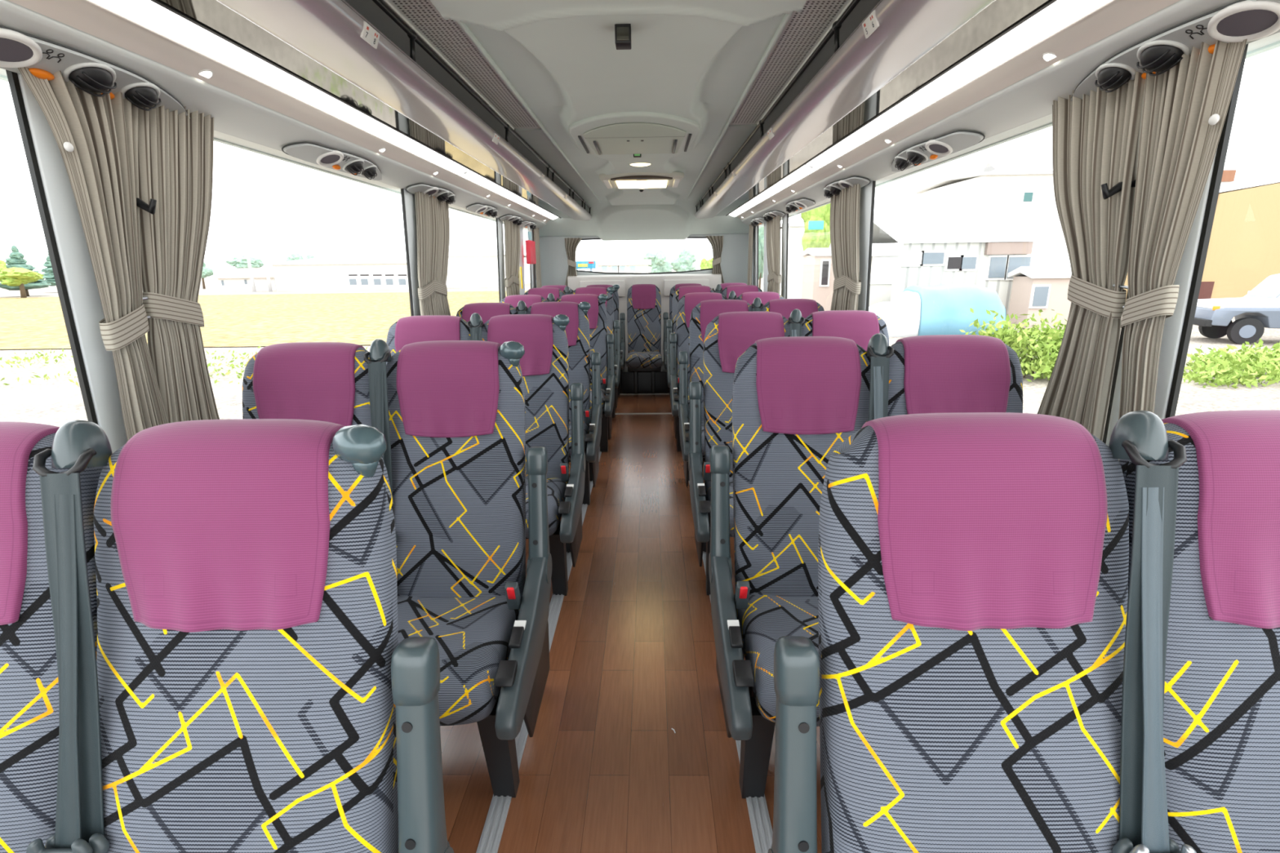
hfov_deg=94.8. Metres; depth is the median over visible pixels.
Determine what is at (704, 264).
tree
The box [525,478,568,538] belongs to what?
seat cushion
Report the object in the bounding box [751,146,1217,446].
pillar
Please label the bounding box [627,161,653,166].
ceiling spotlight
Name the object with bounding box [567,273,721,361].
trim
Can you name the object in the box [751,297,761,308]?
handle
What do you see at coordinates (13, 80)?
window
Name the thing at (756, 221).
console
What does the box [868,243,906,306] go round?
shed
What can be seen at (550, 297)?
hood
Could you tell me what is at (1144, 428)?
handle
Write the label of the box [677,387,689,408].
armrest
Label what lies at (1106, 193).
coat hook
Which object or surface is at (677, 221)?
trim
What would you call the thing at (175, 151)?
curtain
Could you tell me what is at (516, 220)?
console
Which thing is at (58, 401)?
ground
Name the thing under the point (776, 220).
curtain
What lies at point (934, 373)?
seat
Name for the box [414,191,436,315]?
curtain
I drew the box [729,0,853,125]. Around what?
ceiling vent
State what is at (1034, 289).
house
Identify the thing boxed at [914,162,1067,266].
building
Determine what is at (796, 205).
console
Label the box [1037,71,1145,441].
curtain
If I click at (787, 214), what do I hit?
window
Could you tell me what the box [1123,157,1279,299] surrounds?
building
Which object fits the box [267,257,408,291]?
building
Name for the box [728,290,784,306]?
seat
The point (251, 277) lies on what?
utility pole
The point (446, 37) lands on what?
ceiling vent
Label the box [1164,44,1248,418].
window frame
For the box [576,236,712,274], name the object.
window
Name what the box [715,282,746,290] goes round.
seat
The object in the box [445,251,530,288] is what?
warehouse
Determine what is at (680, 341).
seat
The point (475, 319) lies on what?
handle
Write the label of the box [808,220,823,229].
roof sign
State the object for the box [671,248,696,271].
tree
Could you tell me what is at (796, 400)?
seat
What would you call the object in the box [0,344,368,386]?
grass tufts
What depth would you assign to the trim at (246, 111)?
1.64 m
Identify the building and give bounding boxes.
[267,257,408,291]
[762,222,831,298]
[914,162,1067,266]
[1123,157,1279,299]
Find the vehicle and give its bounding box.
[868,284,1005,337]
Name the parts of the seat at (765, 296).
backrest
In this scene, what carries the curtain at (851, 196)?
hanging from the pillar at (1173, 326)
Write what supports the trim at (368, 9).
attached to the pillar at (69, 236)
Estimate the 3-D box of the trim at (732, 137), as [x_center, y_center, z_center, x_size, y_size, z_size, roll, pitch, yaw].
[-0.030,-1.351,2.483,1.180,0.022,7.700,0,15,1]
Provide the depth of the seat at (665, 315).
6.22 m
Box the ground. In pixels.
[0,265,1279,426]
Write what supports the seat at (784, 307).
on the floor
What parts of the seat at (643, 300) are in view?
leg, backrest, seat, leg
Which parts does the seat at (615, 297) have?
backrest, grab handle, frame, armrest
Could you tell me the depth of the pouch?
5.92 m
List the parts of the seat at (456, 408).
backrest, leg, recline lever, grab handle, label plate, frame, armrest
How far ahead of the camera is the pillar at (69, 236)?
1.34 m
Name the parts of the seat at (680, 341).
armrest, frame, recline lever, leg, backrest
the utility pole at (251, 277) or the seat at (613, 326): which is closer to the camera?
the seat at (613, 326)
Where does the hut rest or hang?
on the ground
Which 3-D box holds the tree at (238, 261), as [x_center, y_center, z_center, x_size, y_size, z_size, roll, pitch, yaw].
[-57.354,-22.562,86.037,4.065,4.772,5.600,0,15,1]
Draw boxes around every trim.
[0,0,551,230]
[345,0,879,201]
[456,13,792,202]
[475,445,601,852]
[521,198,749,240]
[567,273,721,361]
[614,413,671,414]
[619,393,669,395]
[621,360,668,393]
[688,480,773,852]
[735,0,1279,226]
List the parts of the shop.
pane, pane, pane, pane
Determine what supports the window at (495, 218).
in the pillar at (69, 236)
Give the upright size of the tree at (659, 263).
3.717 m
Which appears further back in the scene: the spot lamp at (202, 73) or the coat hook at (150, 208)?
the spot lamp at (202, 73)
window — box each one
[5,69,97,424]
[400,188,413,315]
[495,217,501,302]
[523,252,531,288]
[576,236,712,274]
[757,225,758,287]
[785,213,788,298]
[866,181,1128,444]
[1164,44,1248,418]
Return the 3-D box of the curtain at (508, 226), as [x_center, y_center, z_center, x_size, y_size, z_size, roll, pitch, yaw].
[-1.150,-1.372,5.242,0.046,0.922,0.378,0,15,1]
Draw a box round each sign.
[575,261,595,271]
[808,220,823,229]
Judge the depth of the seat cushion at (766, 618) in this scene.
1.47 m
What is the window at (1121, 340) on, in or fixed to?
in the pillar at (1173, 326)
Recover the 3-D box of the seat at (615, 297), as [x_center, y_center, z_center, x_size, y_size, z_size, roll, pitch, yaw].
[-0.403,-0.903,6.124,0.495,1.103,0.685,0,15,1]
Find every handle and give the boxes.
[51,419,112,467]
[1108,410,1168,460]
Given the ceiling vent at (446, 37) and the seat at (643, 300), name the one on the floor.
the seat at (643, 300)
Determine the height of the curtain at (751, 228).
0.872 m
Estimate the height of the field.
0.001 m
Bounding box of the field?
[0,290,527,349]
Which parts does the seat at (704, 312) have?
armrest, frame, recline lever, backrest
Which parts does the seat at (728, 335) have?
armrest, frame, recline lever, leg, leg, backrest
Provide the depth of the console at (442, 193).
3.30 m
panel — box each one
[579,280,625,297]
[663,279,709,296]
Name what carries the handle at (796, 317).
attached to the seat at (857, 326)
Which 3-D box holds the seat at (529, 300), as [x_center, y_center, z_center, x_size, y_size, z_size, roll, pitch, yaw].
[-0.844,-0.402,4.346,0.470,1.113,0.651,0,15,1]
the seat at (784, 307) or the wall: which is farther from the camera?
the wall
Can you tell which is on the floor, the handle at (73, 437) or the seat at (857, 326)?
the seat at (857, 326)
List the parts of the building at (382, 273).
pane, pane, pane, pane, pane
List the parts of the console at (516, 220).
plate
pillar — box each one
[17,73,536,453]
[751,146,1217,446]
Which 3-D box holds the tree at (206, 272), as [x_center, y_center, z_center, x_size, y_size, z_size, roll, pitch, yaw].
[-65.504,-22.760,87.948,3.266,4.340,2.227,0,15,1]
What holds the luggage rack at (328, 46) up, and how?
attached to the trim at (368, 9)
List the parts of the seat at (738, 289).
backrest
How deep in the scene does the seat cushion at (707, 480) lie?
2.33 m
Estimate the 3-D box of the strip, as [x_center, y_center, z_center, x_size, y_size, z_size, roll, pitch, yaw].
[-1.162,-1.461,5.782,0.008,0.210,0.045,0,15,1]
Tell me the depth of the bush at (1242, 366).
12.17 m
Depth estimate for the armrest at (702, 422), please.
3.15 m
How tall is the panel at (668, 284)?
0.185 m
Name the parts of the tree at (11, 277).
crown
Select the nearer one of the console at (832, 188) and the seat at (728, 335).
the seat at (728, 335)
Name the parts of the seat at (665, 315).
frame, armrest, backrest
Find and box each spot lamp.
[198,69,213,78]
[378,147,386,151]
[1042,52,1056,61]
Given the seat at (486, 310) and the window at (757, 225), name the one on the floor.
the seat at (486, 310)
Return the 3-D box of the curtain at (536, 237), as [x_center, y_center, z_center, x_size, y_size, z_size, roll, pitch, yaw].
[-1.131,-1.752,6.539,0.039,0.872,0.180,0,15,1]
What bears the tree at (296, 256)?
on the ground
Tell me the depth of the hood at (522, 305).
3.46 m
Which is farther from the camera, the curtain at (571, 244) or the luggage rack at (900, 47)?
the curtain at (571, 244)
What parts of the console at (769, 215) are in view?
plate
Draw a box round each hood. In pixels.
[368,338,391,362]
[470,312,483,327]
[517,300,526,311]
[547,293,555,301]
[564,286,570,293]
[715,284,721,290]
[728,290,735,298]
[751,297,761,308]
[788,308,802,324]
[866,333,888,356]
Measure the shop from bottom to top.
2.832 m
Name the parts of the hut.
pane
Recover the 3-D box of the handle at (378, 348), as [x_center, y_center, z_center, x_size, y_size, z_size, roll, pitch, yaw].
[-0.728,-0.211,1.650,0.054,0.068,0.061,0,15,1]
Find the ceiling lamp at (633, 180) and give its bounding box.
[599,171,684,188]
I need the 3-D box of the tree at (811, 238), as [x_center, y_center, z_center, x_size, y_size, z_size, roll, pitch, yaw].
[8.748,-8.843,29.539,1.910,6.206,2.120,10,19,35]
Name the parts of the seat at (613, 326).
backrest, grab handle, leg, armrest, frame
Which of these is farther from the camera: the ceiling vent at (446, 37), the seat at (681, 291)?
the seat at (681, 291)
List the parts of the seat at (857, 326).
backrest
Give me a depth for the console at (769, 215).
5.13 m
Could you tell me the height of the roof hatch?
0.050 m
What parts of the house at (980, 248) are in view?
pane, pane, pane, pane, pane, plank panel, pane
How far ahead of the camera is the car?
17.20 m
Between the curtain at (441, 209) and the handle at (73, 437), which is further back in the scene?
the curtain at (441, 209)
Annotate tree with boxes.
[0,244,51,296]
[0,259,7,281]
[0,266,44,297]
[40,253,56,286]
[201,262,213,288]
[225,254,264,268]
[285,253,304,261]
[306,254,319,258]
[643,250,673,272]
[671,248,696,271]
[699,257,712,269]
[758,226,764,288]
[800,203,831,251]
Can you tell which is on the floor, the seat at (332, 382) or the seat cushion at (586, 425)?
the seat at (332, 382)
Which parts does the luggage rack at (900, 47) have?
rail post, light strip, rail post, number plate, rail, light strip, rail post, number plate, light strip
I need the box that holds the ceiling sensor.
[614,23,631,49]
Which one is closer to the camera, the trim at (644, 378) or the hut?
the trim at (644, 378)
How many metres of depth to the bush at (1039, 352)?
12.42 m
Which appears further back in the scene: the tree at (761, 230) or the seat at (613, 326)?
the tree at (761, 230)
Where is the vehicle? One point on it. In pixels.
(939, 308)
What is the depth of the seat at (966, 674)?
0.75 m
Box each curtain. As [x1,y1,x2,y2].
[17,66,168,441]
[137,104,219,422]
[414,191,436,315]
[433,196,450,315]
[503,219,513,296]
[511,223,519,295]
[533,227,542,288]
[564,237,582,285]
[705,235,724,283]
[746,223,753,284]
[766,219,774,292]
[772,215,781,294]
[830,188,845,310]
[842,183,861,310]
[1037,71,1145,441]
[1118,39,1247,461]
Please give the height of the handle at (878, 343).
0.068 m
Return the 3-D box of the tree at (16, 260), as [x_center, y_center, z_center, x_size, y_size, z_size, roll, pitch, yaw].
[-71.587,-17.931,67.919,5.066,5.720,4.506,0,15,1]
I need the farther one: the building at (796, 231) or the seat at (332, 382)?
the building at (796, 231)
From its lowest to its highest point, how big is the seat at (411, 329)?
1.113 m
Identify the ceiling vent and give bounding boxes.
[382,0,540,129]
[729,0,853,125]
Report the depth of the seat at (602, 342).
4.42 m
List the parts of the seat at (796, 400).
armrest, frame, label plate, recline lever, seat, leg, backrest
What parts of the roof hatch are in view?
panel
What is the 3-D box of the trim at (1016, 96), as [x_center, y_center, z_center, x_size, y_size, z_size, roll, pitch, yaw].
[1.142,-1.248,2.750,0.328,0.128,8.200,0,15,1]
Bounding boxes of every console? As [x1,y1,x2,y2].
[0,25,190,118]
[281,142,382,180]
[405,183,456,204]
[466,203,497,217]
[498,214,522,225]
[520,220,536,230]
[750,217,766,226]
[763,210,785,222]
[785,198,815,213]
[823,176,870,198]
[891,130,985,171]
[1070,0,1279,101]
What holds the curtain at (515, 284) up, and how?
hanging from the pillar at (69, 236)
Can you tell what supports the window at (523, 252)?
in the pillar at (69, 236)
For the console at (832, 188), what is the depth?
3.24 m
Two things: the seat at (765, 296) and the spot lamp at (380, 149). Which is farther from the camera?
the seat at (765, 296)
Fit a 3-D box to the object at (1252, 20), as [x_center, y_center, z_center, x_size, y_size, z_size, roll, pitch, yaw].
[1.103,-0.762,1.184,0.100,0.070,0.751,0,15,1]
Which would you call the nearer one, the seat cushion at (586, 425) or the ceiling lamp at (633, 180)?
the seat cushion at (586, 425)
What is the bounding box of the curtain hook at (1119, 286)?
[1112,284,1128,288]
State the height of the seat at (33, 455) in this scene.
1.113 m
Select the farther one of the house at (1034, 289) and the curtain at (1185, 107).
the house at (1034, 289)
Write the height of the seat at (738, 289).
1.113 m
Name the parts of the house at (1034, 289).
pane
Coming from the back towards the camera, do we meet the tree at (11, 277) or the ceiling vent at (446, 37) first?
the tree at (11, 277)
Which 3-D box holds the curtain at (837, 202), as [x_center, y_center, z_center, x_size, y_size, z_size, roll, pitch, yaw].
[1.165,-0.920,3.466,0.046,0.922,0.390,0,15,1]
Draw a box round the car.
[1192,273,1279,344]
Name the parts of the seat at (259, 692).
backrest, grab handle, armrest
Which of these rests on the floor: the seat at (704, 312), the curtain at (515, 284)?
the seat at (704, 312)
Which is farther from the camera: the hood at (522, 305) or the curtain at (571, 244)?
the curtain at (571, 244)
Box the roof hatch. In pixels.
[568,111,700,155]
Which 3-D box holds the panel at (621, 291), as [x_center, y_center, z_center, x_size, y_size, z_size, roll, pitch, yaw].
[-0.434,-1.587,6.787,0.520,0.185,0.055,0,15,1]
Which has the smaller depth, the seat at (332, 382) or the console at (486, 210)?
the seat at (332, 382)
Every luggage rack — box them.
[91,0,591,220]
[694,0,1110,218]
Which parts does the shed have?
pane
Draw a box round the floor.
[440,387,822,852]
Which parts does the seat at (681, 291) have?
frame, armrest, backrest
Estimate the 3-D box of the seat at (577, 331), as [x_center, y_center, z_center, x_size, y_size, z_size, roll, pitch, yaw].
[-0.479,-0.138,3.380,0.495,1.103,0.685,0,15,1]
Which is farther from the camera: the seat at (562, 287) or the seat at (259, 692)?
the seat at (562, 287)
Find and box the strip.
[520,266,523,288]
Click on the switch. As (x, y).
(639, 155)
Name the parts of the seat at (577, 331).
backrest, grab handle, leg, leg, recline lever, frame, armrest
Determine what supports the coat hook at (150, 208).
attached to the pillar at (69, 236)
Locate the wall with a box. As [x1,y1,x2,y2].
[539,233,748,286]
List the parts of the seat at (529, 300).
backrest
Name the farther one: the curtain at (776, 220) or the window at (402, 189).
the curtain at (776, 220)
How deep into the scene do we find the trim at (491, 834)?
1.48 m
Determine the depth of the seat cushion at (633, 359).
5.89 m
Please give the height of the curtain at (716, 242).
0.580 m
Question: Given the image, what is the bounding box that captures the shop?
[595,259,651,272]
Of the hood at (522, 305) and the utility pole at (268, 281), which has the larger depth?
the utility pole at (268, 281)
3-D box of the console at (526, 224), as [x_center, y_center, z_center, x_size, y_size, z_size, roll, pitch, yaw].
[-1.122,-2.028,5.940,0.100,0.070,0.751,0,15,1]
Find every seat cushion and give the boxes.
[397,595,521,725]
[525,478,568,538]
[568,422,589,459]
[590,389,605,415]
[626,351,662,368]
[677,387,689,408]
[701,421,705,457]
[704,477,733,537]
[733,593,819,726]
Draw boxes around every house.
[209,267,276,291]
[872,210,1040,317]
[1007,266,1071,328]
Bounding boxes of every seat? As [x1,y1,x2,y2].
[0,419,112,852]
[26,418,453,852]
[242,338,397,540]
[373,340,551,797]
[386,312,483,364]
[456,300,526,324]
[475,314,586,595]
[499,293,555,308]
[522,301,602,505]
[524,286,570,300]
[542,284,572,292]
[555,293,615,452]
[570,286,620,417]
[586,284,626,395]
[626,284,662,393]
[662,283,702,395]
[666,285,715,417]
[669,292,728,451]
[678,299,755,503]
[688,311,796,595]
[708,336,883,798]
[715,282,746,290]
[715,284,762,298]
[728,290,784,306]
[751,297,824,319]
[768,412,1196,852]
[788,308,888,351]
[866,333,1022,421]
[1108,409,1279,852]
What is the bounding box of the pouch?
[525,226,536,264]
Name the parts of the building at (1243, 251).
doorway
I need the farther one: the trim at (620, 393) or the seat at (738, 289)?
the trim at (620, 393)
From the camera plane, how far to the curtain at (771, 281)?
5.33 m
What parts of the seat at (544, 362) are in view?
backrest, leg, grab handle, recline lever, leg, frame, armrest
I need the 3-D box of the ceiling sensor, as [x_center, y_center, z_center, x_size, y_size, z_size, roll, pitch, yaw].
[-0.045,-1.046,1.569,0.042,0.058,0.054,0,15,1]
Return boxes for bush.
[960,307,1066,382]
[1182,337,1279,388]
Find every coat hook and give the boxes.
[136,197,156,214]
[1101,179,1136,199]
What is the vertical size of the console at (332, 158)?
0.070 m
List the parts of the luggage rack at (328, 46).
light strip, number plate, rail post, rail, light strip, number plate, rail post, light strip, rail post, rail post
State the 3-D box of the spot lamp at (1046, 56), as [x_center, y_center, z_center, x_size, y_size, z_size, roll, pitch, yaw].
[1.016,-0.913,1.455,0.038,0.023,0.043,0,15,1]
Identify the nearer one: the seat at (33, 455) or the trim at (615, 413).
the seat at (33, 455)
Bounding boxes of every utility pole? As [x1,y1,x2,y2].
[246,254,256,292]
[262,254,272,291]
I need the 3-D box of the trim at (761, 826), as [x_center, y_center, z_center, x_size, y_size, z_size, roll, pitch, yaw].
[0.305,0.710,2.308,0.048,0.008,6.290,0,15,1]
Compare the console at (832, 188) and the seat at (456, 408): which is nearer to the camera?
the seat at (456, 408)
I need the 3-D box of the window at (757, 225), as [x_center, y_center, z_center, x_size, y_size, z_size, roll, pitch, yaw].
[1.264,-1.654,6.152,0.042,0.927,0.380,0,15,1]
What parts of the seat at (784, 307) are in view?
backrest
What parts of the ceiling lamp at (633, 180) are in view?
pane, pane, pane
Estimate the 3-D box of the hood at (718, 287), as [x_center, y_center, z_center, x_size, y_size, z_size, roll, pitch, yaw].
[0.703,-1.238,5.264,0.054,0.068,0.061,0,15,1]
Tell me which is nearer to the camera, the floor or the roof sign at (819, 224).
the floor
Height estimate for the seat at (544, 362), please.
1.103 m
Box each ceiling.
[0,40,1279,231]
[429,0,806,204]
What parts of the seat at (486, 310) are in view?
backrest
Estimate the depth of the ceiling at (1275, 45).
2.19 m
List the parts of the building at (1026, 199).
pane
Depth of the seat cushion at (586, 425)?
3.24 m
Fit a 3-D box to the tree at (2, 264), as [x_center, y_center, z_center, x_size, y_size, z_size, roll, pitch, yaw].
[-71.537,-16.452,64.958,3.119,4.417,3.313,0,15,1]
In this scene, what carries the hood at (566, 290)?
attached to the seat at (544, 291)
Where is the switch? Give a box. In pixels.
[633,153,641,157]
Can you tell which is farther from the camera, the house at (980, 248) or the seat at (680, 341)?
the house at (980, 248)
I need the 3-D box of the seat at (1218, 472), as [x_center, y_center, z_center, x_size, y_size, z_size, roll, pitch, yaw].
[0.824,0.577,0.667,0.470,1.113,0.651,0,15,1]
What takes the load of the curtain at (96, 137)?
hanging from the pillar at (69, 236)
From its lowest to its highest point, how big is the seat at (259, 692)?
1.103 m
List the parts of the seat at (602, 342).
backrest, grab handle, leg, recline lever, frame, armrest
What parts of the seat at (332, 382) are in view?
backrest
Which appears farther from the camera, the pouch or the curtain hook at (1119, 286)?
the pouch
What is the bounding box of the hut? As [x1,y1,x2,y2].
[800,248,834,311]
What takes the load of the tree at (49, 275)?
on the ground
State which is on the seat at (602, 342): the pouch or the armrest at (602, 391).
the armrest at (602, 391)
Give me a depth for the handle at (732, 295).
4.38 m
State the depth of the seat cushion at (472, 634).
1.44 m
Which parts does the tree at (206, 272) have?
crown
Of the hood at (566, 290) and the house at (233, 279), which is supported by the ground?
the house at (233, 279)
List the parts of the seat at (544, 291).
backrest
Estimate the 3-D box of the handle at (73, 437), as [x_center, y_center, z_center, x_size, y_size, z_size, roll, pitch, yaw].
[-0.743,0.026,0.782,0.054,0.068,0.061,0,15,1]

